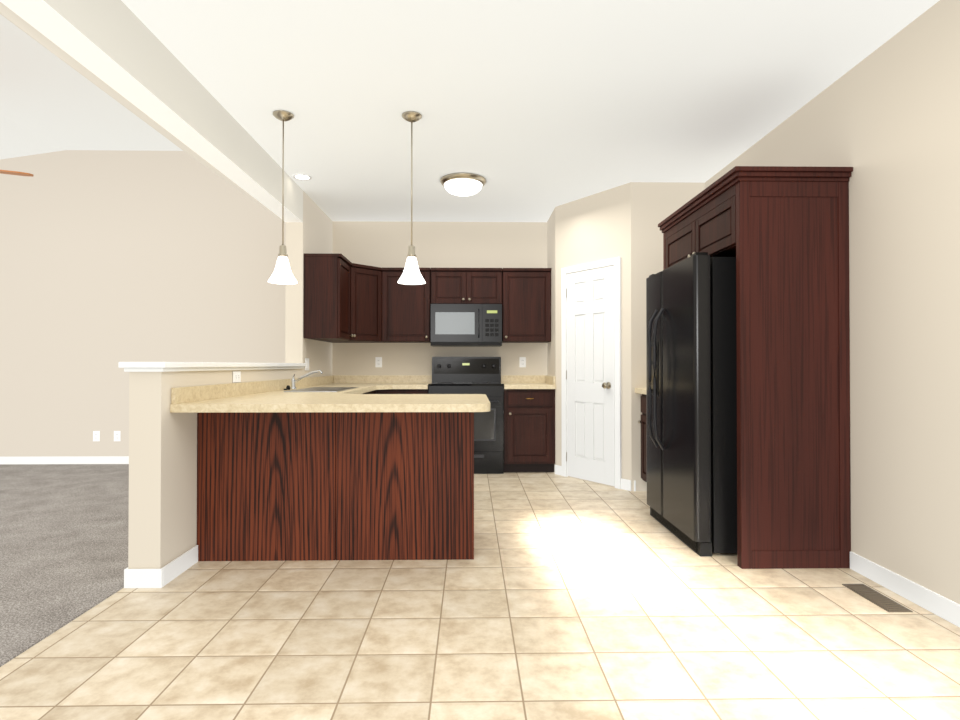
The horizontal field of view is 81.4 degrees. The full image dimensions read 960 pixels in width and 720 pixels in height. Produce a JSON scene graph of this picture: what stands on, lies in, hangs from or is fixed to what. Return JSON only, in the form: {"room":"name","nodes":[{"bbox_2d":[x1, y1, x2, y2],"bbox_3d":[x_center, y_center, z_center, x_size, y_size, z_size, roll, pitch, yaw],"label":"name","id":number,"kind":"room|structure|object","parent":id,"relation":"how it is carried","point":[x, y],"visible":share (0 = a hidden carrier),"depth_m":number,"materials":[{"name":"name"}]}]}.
{"room":"kitchen","nodes":[
{"label":"kitchen","id":0,"kind":"room"},
{"bbox_2d":[0,464,128,666],"bbox_3d":[-4.231,1.163,1.939,4.910,0.068,8.950,0,-1,-1],"label":"floor","id":1,"kind":"structure","parent":0,"point":[64,544],"depth_m":3.45,"materials":[{"name":"grey carpet"}]},
{"bbox_2d":[0,2,285,223],"bbox_3d":[-4.221,-1.958,1.967,4.930,1.290,8.950,0,-1,-1],"label":"ceiling","id":2,"kind":"structure","parent":0,"point":[54,97],"depth_m":5.19,"materials":[{"name":"beige paint"}]},
{"bbox_2d":[0,170,33,176],"bbox_3d":[-4.188,-1.883,4.187,1.333,0.998,1.306,0,-1,-1],"label":"ceiling fan","id":3,"kind":"object","parent":2,"relation":"hanging from","point":[15,173],"visible":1,"depth_m":4.35,"materials":[{"name":"brown wood"}]},
{"bbox_2d":[128,191,332,568],"bbox_3d":[-1.722,-0.215,4.572,0.160,2.750,3.500,0,-1,-1],"label":"wall","id":4,"kind":"structure","parent":0,"point":[162,530],"depth_m":2.97,"materials":[{"name":"beige paint"}]},
{"bbox_2d":[124,568,151,587],"bbox_3d":[-1.810,1.112,4.532,0.012,0.095,3.474,0,-1,-1],"label":"baseboard","id":5,"kind":"structure","parent":4,"relation":"attached to","point":[133,578],"depth_m":2.80,"materials":[{"name":"white wood"}]},
{"bbox_2d":[0,0,302,221],"bbox_3d":[-1.666,-1.527,1.449,0.160,0.420,7.530,0,-1,-1],"label":"header","id":6,"kind":"object","parent":4,"relation":"attached to","point":[119,47],"visible":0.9,"depth_m":2.83,"materials":[{"name":"beige paint"}]},
{"bbox_2d":[152,545,197,587],"bbox_3d":[-1.606,1.099,2.988,0.012,0.095,0.379,0,-1,-1],"label":"baseboard","id":7,"kind":"structure","parent":4,"relation":"attached to","point":[161,577],"depth_m":2.92,"materials":[{"name":"white wood"}]},
{"bbox_2d":[118,362,305,371],"bbox_3d":[-1.712,0.045,3.991,0.230,0.050,2.413,0,-1,-1],"label":"trim","id":8,"kind":"structure","parent":4,"relation":"on","point":[166,366],"depth_m":3.15,"materials":[{"name":"white wood"}]},
{"bbox_2d":[233,371,240,382],"bbox_3d":[-1.620,0.113,3.721,0.008,0.072,0.116,0,-1,-1],"label":"outlet","id":9,"kind":"object","parent":4,"relation":"attached to","point":[236,376],"visible":1,"depth_m":3.73,"materials":[{"name":"white plastic"}]},
{"bbox_2d":[171,375,333,401],"bbox_3d":[-1.631,0.202,4.614,0.020,0.085,3.408,0,-1,-1],"label":"backsplash","id":10,"kind":"structure","parent":4,"relation":"attached to","point":[191,393],"depth_m":3.69,"materials":[{"name":"beige stone"}]},
{"bbox_2d":[305,358,308,369],"bbox_3d":[-1.649,0.042,5.331,0.008,0.116,0.118,0,-1,-1],"label":"light switch","id":11,"kind":"object","parent":4,"relation":"attached to","point":[307,363],"visible":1,"depth_m":5.33,"materials":[{"name":"white plastic"}]},
{"bbox_2d":[304,253,355,340],"bbox_3d":[-1.470,-0.600,5.497,0.373,0.794,0.535,0,-1,-1],"label":"upper cabinet","id":12,"kind":"object","parent":4,"relation":"attached to","point":[346,300],"depth_m":5.23,"materials":[{"name":"brown wood"}]},
{"bbox_2d":[0,150,627,463],"bbox_3d":[-2.310,-0.749,6.391,8.550,3.850,0.150,0,-1,-1],"label":"wall","id":13,"kind":"structure","parent":0,"point":[110,260],"depth_m":6.29,"materials":[{"name":"beige paint"}]},
{"bbox_2d":[0,456,128,463],"bbox_3d":[-4.209,1.123,6.255,4.748,0.087,0.017,0,-1,-1],"label":"baseboard","id":14,"kind":"structure","parent":13,"relation":"attached to","point":[11,459],"depth_m":6.24,"materials":[{"name":"white wood"}]},
{"bbox_2d":[93,431,99,440],"bbox_3d":[-4.303,0.855,6.260,0.072,0.116,0.008,0,-1,-1],"label":"outlet","id":15,"kind":"object","parent":13,"relation":"attached to","point":[96,435],"visible":1,"depth_m":6.26,"materials":[{"name":"white plastic"}]},
{"bbox_2d":[114,431,120,440],"bbox_3d":[-4.073,0.855,6.264,0.072,0.116,0.008,0,-1,-1],"label":"outlet","id":16,"kind":"object","parent":13,"relation":"attached to","point":[117,435],"visible":1,"depth_m":6.26,"materials":[{"name":"white plastic"}]},
{"bbox_2d":[325,264,387,342],"bbox_3d":[-1.333,-0.595,5.997,0.666,0.794,0.666,0,-1,-1],"label":"upper cabinet","id":17,"kind":"object","parent":13,"relation":"attached to","point":[371,281],"depth_m":5.91,"materials":[{"name":"brown wood"}]},
{"bbox_2d":[375,357,381,366],"bbox_3d":[-1.149,0.025,6.324,0.072,0.116,0.008,0,-1,-1],"label":"electrical outlet","id":18,"kind":"object","parent":13,"relation":"attached to","point":[378,361],"visible":1,"depth_m":6.32,"materials":[{"name":"white plastic"}]},
{"bbox_2d":[334,375,431,381],"bbox_3d":[-1.099,0.217,6.318,1.106,0.085,0.020,0,-1,-1],"label":"backsplash","id":19,"kind":"structure","parent":13,"relation":"attached to","point":[337,378],"depth_m":6.31,"materials":[{"name":"beige stone"}]},
{"bbox_2d":[376,268,431,342],"bbox_3d":[-0.823,-0.594,6.153,0.567,0.794,0.373,0,-1,-1],"label":"upper cabinet","id":20,"kind":"object","parent":13,"relation":"attached to","point":[409,306],"depth_m":6.01,"materials":[{"name":"brown wood"}]},
{"bbox_2d":[432,268,499,303],"bbox_3d":[-0.150,-0.796,6.186,0.773,0.390,0.336,0,-1,-1],"label":"upper cabinet","id":21,"kind":"object","parent":13,"relation":"attached to","point":[449,285],"depth_m":6.02,"materials":[{"name":"brown wood"}]},
{"bbox_2d":[431,304,501,346],"bbox_3d":[-0.149,-0.375,6.135,0.762,0.447,0.431,0,-1,-1],"label":"microwave","id":22,"kind":"object","parent":21,"relation":"attached to","point":[466,325],"visible":1,"depth_m":5.96,"materials":[{"name":"black"}]},
{"bbox_2d":[519,357,525,366],"bbox_3d":[0.486,0.025,6.353,0.072,0.116,0.008,0,-1,-1],"label":"electrical outlet","id":23,"kind":"object","parent":13,"relation":"attached to","point":[522,361],"visible":1,"depth_m":6.35,"materials":[{"name":"white plastic"}]},
{"bbox_2d":[500,268,550,342],"bbox_3d":[0.504,-0.593,6.195,0.526,0.794,0.336,0,-1,-1],"label":"upper cabinet","id":24,"kind":"object","parent":13,"relation":"attached to","point":[525,293],"depth_m":6.03,"materials":[{"name":"brown wood"}]},
{"bbox_2d":[561,257,620,488],"bbox_3d":[1.051,0.118,5.346,0.445,2.098,0.621,0,-1,-1],"label":"pantry door","id":25,"kind":"structure","parent":13,"relation":"in","point":[591,374],"depth_m":5.32,"materials":[{"name":"white wood"}]},
{"bbox_2d":[0,472,959,719],"bbox_3d":[0.219,1.168,2.019,3.990,0.060,8.950,0,-1,-1],"label":"floor","id":26,"kind":"structure","parent":0,"point":[559,597],"depth_m":2.28,"materials":[{"name":"beige tile"}]},
{"bbox_2d":[314,414,393,560],"bbox_3d":[-0.776,0.715,3.580,0.538,0.872,0.718,0,-1,-1],"label":"panel","id":27,"kind":"object","parent":26,"relation":"on","point":[354,467],"depth_m":3.20,"materials":[{"name":"brown wood"}]},
{"bbox_2d":[170,382,489,413],"bbox_3d":[-0.807,0.266,4.623,1.668,0.043,3.418,0,-1,-1],"label":"countertop","id":28,"kind":"structure","parent":27,"relation":"on","point":[335,397],"depth_m":3.20,"materials":[{"name":"beige stone"}]},
{"bbox_2d":[394,414,473,559],"bbox_3d":[-0.342,0.715,3.560,0.601,0.872,0.663,0,-1,-1],"label":"panel","id":29,"kind":"object","parent":26,"relation":"on","point":[434,453],"depth_m":3.21,"materials":[{"name":"brown wood"}]},
{"bbox_2d":[428,357,503,473],"bbox_3d":[-0.147,0.567,5.988,0.772,1.210,0.671,0,-1,-1],"label":"range","id":30,"kind":"object","parent":26,"relation":"on","point":[466,375],"visible":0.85,"depth_m":5.72,"materials":[{"name":"black metal"}]},
{"bbox_2d":[501,375,555,471],"bbox_3d":[0.507,0.673,6.027,0.526,1.000,0.651,0,-1,-1],"label":"base cabinet","id":31,"kind":"object","parent":26,"relation":"on","point":[529,423],"visible":0.98,"depth_m":5.74,"materials":[{"name":"brown wood"}]},
{"bbox_2d":[635,388,646,481],"bbox_3d":[1.698,0.660,4.631,0.633,1.000,0.666,0,-1,-1],"label":"base cabinet","id":32,"kind":"object","parent":26,"relation":"on","point":[643,421],"visible":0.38,"depth_m":4.84,"materials":[{"name":"brown wood"}]},
{"bbox_2d":[646,252,736,556],"bbox_3d":[1.583,0.260,3.727,0.821,1.785,0.910,0,-1,-1],"label":"refrigerator","id":33,"kind":"object","parent":26,"relation":"on","point":[691,363],"visible":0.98,"depth_m":3.29,"materials":[{"name":"black metal"}]},
{"bbox_2d":[658,166,852,568],"bbox_3d":[1.707,0.050,3.670,0.650,2.205,1.262,0,-1,-1],"label":"surround","id":34,"kind":"object","parent":26,"relation":"on","point":[780,234],"visible":0.73,"depth_m":3.08,"materials":[{"name":"brown wood"}]},
{"bbox_2d":[842,584,912,612],"bbox_3d":[1.902,1.140,2.685,0.110,0.007,0.320,0,-1,-1],"label":"floor vent","id":35,"kind":"object","parent":26,"relation":"in","point":[887,604],"visible":1,"depth_m":2.67,"materials":[{"name":"brown metal"}]},
{"bbox_2d":[121,0,939,221],"bbox_3d":[0.308,-1.672,2.046,3.810,0.120,8.950,0,-1,-1],"label":"ceiling","id":36,"kind":"structure","parent":0,"point":[534,110],"depth_m":3.23,"materials":[{"name":"white paint"}]},
{"bbox_2d":[268,110,296,283],"bbox_3d":[-1.280,-1.050,3.627,0.184,1.093,0.184,0,-1,-1],"label":"pendant light","id":37,"kind":"object","parent":36,"relation":"hanging from","point":[282,273],"visible":1,"depth_m":3.60,"materials":[{"name":"white glass"}]},
{"bbox_2d":[293,174,311,179],"bbox_3d":[-1.537,-1.583,4.827,0.156,0.006,0.156,0,-1,-1],"label":"recessed light","id":38,"kind":"object","parent":36,"relation":"in","point":[302,176],"visible":0.96,"depth_m":4.82,"materials":[{"name":"white"}]},
{"bbox_2d":[397,111,425,284],"bbox_3d":[-0.445,-1.050,3.642,0.184,1.093,0.184,0,-1,-1],"label":"pendant light","id":39,"kind":"object","parent":36,"relation":"hanging from","point":[411,275],"visible":1,"depth_m":3.61,"materials":[{"name":"white glass"}]},
{"bbox_2d":[440,173,485,195],"bbox_3d":[-0.148,-1.522,4.932,0.410,0.125,0.410,0,-1,-1],"label":"flush-mount light","id":40,"kind":"object","parent":36,"relation":"attached to","point":[463,184],"visible":1,"depth_m":4.81,"materials":[{"name":"white glass"}]},
{"bbox_2d":[624,182,703,490],"bbox_3d":[1.668,-0.211,5.023,0.645,2.750,0.100,0,-1,-1],"label":"wall","id":41,"kind":"structure","parent":0,"point":[646,204],"depth_m":4.98,"materials":[{"name":"beige paint"}]},
{"bbox_2d":[704,0,959,603],"bbox_3d":[2.138,-0.237,2.066,0.150,2.750,8.950,0,-1,-1],"label":"wall","id":42,"kind":"structure","parent":0,"point":[893,118],"depth_m":2.71,"materials":[{"name":"beige paint"}]},
{"bbox_2d":[850,551,959,626],"bbox_3d":[2.085,1.076,0.398,0.012,0.095,5.340,0,-1,-1],"label":"baseboard","id":43,"kind":"structure","parent":42,"relation":"attached to","point":[945,608],"depth_m":2.65,"materials":[{"name":"white wood"}]}
]}

